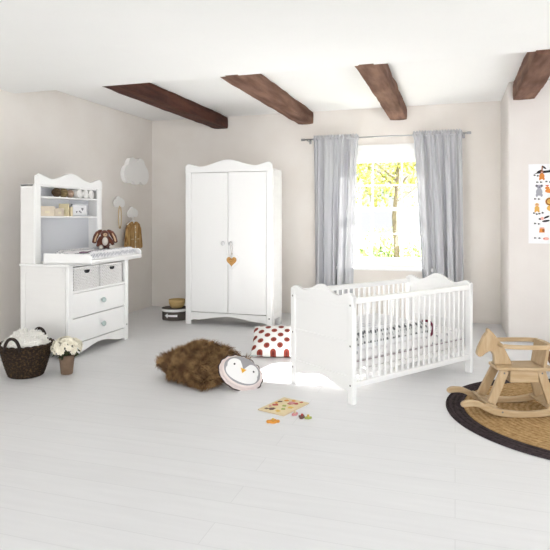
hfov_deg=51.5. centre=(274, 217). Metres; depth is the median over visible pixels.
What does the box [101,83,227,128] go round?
ceiling beam
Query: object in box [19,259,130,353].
dresser
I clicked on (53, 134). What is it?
wall
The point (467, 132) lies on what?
curtain rod
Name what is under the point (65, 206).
picture book
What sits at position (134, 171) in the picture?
lamp
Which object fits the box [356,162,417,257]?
tree
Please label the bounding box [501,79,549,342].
wall
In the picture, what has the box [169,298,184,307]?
bowl
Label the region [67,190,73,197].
yarn ball
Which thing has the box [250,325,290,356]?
cushion
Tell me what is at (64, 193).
yarn ball
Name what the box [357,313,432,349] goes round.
bumper cover
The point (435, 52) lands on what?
ceiling
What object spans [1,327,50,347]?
blanket
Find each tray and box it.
[43,248,141,264]
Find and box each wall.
[0,90,151,341]
[152,101,500,323]
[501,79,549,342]
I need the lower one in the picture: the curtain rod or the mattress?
the mattress
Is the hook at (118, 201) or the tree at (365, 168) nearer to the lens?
the hook at (118, 201)
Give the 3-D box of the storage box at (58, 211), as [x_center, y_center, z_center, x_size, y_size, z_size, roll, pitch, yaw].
[-2.154,-0.056,5.599,0.094,0.078,0.139,0,0,18]
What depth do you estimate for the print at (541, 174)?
5.80 m
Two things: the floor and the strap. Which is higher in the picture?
the strap
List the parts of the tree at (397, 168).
crown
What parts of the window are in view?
sash, frame, sash, sill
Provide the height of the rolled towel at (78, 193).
0.093 m
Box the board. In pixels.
[258,397,308,415]
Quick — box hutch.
[21,174,101,263]
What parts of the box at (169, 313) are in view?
lid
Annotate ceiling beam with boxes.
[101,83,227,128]
[220,74,313,123]
[356,63,406,119]
[513,49,549,99]
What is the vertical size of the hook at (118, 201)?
0.145 m
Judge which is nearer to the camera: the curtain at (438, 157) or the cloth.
the cloth
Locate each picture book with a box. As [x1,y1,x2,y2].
[59,204,68,215]
[69,207,72,215]
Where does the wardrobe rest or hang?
on the floor
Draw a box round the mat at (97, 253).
[55,247,136,259]
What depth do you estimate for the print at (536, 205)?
5.81 m
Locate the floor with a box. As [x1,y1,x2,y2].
[0,306,549,549]
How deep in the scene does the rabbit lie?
5.92 m
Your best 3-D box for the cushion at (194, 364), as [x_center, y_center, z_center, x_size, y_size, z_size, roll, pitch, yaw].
[-0.574,1.161,4.538,0.677,0.357,0.628,0,0,38]
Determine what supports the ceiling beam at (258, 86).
attached to the ceiling
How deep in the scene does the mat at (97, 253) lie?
5.51 m
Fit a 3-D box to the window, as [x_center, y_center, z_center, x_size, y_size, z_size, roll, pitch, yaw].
[1.428,-0.140,7.309,1.460,1.600,0.320,0,0,18]
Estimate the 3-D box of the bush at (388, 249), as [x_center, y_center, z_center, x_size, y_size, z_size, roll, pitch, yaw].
[2.783,1.283,16.989,2.303,1.382,1.192,0,0,18]
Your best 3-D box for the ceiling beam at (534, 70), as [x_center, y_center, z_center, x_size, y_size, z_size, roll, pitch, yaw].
[2.298,-1.307,5.037,0.220,0.204,1.750,0,0,18]
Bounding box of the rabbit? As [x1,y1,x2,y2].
[92,229,117,248]
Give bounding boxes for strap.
[118,206,121,228]
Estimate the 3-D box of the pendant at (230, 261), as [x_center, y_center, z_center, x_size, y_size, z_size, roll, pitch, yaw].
[-0.508,0.448,6.681,0.190,0.316,0.025,0,0,18]
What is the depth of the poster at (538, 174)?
5.80 m
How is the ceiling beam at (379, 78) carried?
attached to the ceiling
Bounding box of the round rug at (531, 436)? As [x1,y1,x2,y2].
[446,379,549,459]
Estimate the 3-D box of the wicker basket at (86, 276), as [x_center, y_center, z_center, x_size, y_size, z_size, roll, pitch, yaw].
[-1.944,0.560,5.430,0.367,0.214,0.397,0,0,18]
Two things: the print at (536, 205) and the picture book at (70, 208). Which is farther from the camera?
the print at (536, 205)
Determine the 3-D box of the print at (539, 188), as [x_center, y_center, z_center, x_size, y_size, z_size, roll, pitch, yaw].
[2.691,-0.277,5.805,0.066,0.124,0.001,0,0,18]
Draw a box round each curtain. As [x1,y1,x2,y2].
[313,133,358,294]
[413,129,463,281]
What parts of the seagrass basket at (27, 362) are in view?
handle, handle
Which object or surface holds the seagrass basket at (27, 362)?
on the floor
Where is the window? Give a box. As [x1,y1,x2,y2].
[336,143,445,271]
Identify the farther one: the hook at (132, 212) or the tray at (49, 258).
the hook at (132, 212)
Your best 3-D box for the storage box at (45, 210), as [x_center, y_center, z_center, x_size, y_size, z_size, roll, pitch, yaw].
[-2.209,-0.065,5.422,0.104,0.095,0.219,0,0,18]
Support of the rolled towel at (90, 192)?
on the hutch
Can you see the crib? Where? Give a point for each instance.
(323, 321)
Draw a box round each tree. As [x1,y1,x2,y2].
[356,162,414,206]
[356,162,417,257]
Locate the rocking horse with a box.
[446,328,549,417]
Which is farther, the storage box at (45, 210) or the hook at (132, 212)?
the hook at (132, 212)
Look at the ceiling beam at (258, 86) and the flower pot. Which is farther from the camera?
the ceiling beam at (258, 86)
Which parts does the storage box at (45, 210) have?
lid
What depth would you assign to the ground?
42.02 m
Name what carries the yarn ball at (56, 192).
on the hutch
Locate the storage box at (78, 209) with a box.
[71,204,87,215]
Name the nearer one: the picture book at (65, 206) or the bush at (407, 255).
the picture book at (65, 206)
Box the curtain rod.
[301,131,470,143]
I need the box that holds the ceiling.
[0,0,549,120]
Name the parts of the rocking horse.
leg, leg, seat, guard rail, leg, backrest, leg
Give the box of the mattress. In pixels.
[357,323,461,368]
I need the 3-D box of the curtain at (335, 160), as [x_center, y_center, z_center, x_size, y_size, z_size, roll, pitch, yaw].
[0.776,0.093,7.305,0.598,2.334,0.167,0,0,18]
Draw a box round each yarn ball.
[51,188,60,196]
[60,189,67,196]
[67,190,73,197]
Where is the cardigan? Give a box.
[124,220,142,248]
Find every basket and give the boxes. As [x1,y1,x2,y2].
[0,327,54,378]
[73,264,98,290]
[98,261,122,285]
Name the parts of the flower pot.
pot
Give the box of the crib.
[291,273,472,404]
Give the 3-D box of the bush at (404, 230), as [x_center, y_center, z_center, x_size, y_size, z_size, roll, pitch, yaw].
[4.455,1.057,20.648,3.060,1.653,1.517,0,0,18]
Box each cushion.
[153,337,255,392]
[218,354,262,390]
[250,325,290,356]
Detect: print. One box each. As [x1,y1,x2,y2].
[534,203,539,211]
[536,185,542,196]
[539,172,544,179]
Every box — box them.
[41,206,54,215]
[55,208,63,215]
[161,306,185,320]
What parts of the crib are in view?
post, rail, panel, panel, cross rail, post, rail, post, rail, rail, cross rail, panel, panel, rail, post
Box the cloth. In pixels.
[64,250,92,253]
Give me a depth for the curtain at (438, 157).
6.91 m
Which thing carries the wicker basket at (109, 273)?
on the dresser
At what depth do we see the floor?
3.00 m
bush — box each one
[354,238,404,257]
[355,224,420,257]
[400,248,420,257]
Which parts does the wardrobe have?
door, panel moulding, door, panel moulding, panel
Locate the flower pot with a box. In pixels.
[50,336,82,374]
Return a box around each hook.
[113,196,124,206]
[127,207,137,216]
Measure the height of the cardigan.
0.426 m
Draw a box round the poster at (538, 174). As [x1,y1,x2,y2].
[528,164,549,243]
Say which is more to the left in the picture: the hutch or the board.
the hutch
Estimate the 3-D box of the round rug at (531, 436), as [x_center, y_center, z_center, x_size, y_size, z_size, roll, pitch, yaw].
[1.987,1.273,3.672,1.700,0.012,1.700,0,0,18]
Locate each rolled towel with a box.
[72,189,82,197]
[81,190,88,197]
[87,190,93,198]
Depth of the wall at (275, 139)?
7.59 m
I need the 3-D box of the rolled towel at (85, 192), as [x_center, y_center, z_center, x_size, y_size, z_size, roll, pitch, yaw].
[-2.031,-0.250,5.980,0.113,0.093,0.093,0,0,18]
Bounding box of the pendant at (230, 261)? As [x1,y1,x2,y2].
[224,245,238,268]
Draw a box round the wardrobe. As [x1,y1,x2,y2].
[185,159,281,325]
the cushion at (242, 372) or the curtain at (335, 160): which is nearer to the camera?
the cushion at (242, 372)
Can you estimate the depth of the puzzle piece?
3.56 m
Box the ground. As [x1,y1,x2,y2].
[354,236,420,257]
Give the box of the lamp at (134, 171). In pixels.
[120,157,148,184]
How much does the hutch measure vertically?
0.862 m
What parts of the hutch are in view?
panel, shelf, panel, shelf, shelf, panel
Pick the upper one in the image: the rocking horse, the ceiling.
the ceiling
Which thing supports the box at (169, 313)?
on the floor
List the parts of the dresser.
panel, drawer, drawer, rail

